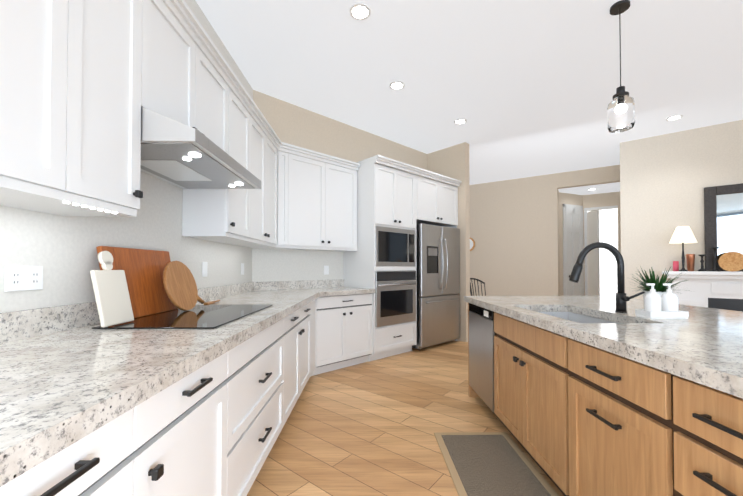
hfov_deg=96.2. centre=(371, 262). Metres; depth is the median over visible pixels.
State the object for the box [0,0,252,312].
wall
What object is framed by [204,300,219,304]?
wooden scoop
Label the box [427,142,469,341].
wall
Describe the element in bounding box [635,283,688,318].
soap caddy
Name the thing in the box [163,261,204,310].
round cutting board
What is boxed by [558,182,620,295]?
wall
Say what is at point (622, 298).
faucet
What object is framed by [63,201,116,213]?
under-cabinet light
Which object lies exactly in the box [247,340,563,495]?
floor
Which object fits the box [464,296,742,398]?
island countertop
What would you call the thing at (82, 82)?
upper cabinet
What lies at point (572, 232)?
hall door
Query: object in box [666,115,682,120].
recessed light
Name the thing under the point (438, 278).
refrigerator
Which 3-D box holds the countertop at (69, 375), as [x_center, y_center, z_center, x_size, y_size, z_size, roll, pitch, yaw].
[-0.636,0.270,2.020,1.412,0.155,5.323,0,-1,-1]
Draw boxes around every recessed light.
[349,3,370,19]
[389,81,404,89]
[454,119,466,123]
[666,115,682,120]
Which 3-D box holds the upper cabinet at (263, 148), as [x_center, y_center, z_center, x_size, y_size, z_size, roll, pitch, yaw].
[-1.176,-0.746,3.285,0.356,1.078,1.062,0,-1,-1]
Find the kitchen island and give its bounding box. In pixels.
[468,303,742,495]
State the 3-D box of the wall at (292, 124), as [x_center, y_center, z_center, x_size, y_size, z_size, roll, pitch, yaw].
[-0.195,-0.350,4.963,3.380,3.250,0.122,1,-1,-43]
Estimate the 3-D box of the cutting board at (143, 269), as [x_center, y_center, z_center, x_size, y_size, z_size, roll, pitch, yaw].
[-1.263,0.106,1.844,0.090,0.367,0.540,0,-1,-1]
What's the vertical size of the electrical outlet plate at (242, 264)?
0.120 m
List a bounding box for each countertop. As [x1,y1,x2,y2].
[0,279,374,486]
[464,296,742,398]
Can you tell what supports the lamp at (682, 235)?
on the fireplace mantel
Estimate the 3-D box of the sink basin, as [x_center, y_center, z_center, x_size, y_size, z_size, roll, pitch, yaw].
[1.216,0.454,2.004,0.444,0.210,0.824,0,-1,-1]
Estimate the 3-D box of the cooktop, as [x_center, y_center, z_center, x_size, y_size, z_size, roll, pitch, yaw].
[-0.960,0.292,1.910,0.532,0.006,0.910,0,-1,-1]
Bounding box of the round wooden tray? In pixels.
[718,252,742,271]
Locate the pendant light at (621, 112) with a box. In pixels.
[607,0,634,132]
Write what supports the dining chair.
on the floor
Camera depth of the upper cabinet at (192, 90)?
1.87 m
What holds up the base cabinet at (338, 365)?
on the floor
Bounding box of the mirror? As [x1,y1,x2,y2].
[704,183,742,270]
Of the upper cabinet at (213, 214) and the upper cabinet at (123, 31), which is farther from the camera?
the upper cabinet at (213, 214)
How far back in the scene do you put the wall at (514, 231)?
7.62 m
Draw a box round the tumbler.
[686,254,694,270]
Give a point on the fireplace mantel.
(717, 289)
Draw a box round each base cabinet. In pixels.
[0,300,316,495]
[315,293,372,373]
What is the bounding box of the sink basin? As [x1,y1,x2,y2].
[540,312,616,322]
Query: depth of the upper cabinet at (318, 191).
4.03 m
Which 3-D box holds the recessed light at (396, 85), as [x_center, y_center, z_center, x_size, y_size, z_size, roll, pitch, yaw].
[0.287,-1.988,3.738,0.169,0.011,0.169,0,-1,-7]
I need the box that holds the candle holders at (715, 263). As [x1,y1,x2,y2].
[698,247,719,271]
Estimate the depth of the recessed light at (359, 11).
2.65 m
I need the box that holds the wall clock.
[470,238,474,250]
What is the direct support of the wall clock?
attached to the wall at (514, 231)
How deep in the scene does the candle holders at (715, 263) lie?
4.66 m
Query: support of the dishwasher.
in the kitchen island
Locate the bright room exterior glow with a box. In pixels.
[587,209,617,296]
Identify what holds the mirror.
attached to the wall at (666, 180)
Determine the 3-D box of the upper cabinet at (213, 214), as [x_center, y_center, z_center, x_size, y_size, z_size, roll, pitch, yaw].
[-1.186,-0.756,2.594,0.322,1.078,0.546,0,-1,-1]
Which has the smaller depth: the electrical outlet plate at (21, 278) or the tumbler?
the electrical outlet plate at (21, 278)
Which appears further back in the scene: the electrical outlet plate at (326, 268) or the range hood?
the electrical outlet plate at (326, 268)
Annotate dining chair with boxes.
[470,278,485,295]
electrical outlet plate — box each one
[4,266,42,291]
[202,262,207,276]
[241,263,243,274]
[324,266,328,274]
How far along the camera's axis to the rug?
2.00 m
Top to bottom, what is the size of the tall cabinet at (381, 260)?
2.625 m
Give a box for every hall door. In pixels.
[563,204,583,295]
[584,205,617,295]
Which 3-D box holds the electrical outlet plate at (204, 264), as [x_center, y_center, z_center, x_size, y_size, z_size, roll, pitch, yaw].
[-1.347,0.052,2.694,0.006,0.120,0.080,0,-1,-1]
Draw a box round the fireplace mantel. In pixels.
[662,271,742,311]
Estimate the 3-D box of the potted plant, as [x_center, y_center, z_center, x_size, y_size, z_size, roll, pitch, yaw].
[1.874,0.160,2.187,0.375,0.279,0.414,0,-1,-1]
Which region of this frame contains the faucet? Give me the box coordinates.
[569,242,644,312]
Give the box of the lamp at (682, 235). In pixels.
[669,226,697,270]
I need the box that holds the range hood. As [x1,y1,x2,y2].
[140,107,260,188]
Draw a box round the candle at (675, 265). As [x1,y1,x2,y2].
[673,261,678,270]
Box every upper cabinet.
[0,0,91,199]
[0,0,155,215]
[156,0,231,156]
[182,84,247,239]
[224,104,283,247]
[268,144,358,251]
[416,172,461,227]
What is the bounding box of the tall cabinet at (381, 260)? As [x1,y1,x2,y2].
[343,155,419,361]
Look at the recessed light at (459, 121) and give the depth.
4.64 m
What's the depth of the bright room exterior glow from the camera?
9.17 m
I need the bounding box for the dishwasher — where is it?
[469,303,495,411]
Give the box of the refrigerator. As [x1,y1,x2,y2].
[412,223,459,349]
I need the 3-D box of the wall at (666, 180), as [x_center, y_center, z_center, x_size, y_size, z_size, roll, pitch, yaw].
[6.452,-0.370,3.615,6.000,3.250,0.140,-1,-1,39]
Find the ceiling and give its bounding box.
[195,0,742,184]
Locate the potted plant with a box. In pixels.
[625,266,688,301]
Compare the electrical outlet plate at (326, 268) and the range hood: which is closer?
the range hood
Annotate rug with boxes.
[434,432,558,495]
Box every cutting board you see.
[90,251,133,326]
[96,246,177,317]
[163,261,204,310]
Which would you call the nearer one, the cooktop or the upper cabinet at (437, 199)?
the cooktop
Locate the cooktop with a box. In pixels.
[92,304,272,328]
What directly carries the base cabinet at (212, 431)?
on the floor
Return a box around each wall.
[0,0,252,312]
[252,90,426,281]
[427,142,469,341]
[469,165,619,295]
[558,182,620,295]
[620,120,742,299]
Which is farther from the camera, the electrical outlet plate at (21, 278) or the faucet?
the faucet
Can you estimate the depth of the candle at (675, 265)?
4.92 m
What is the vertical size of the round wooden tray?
0.271 m
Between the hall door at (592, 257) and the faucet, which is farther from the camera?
the hall door at (592, 257)
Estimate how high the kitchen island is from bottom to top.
0.885 m
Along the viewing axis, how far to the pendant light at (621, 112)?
2.56 m
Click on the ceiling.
(525, 88)

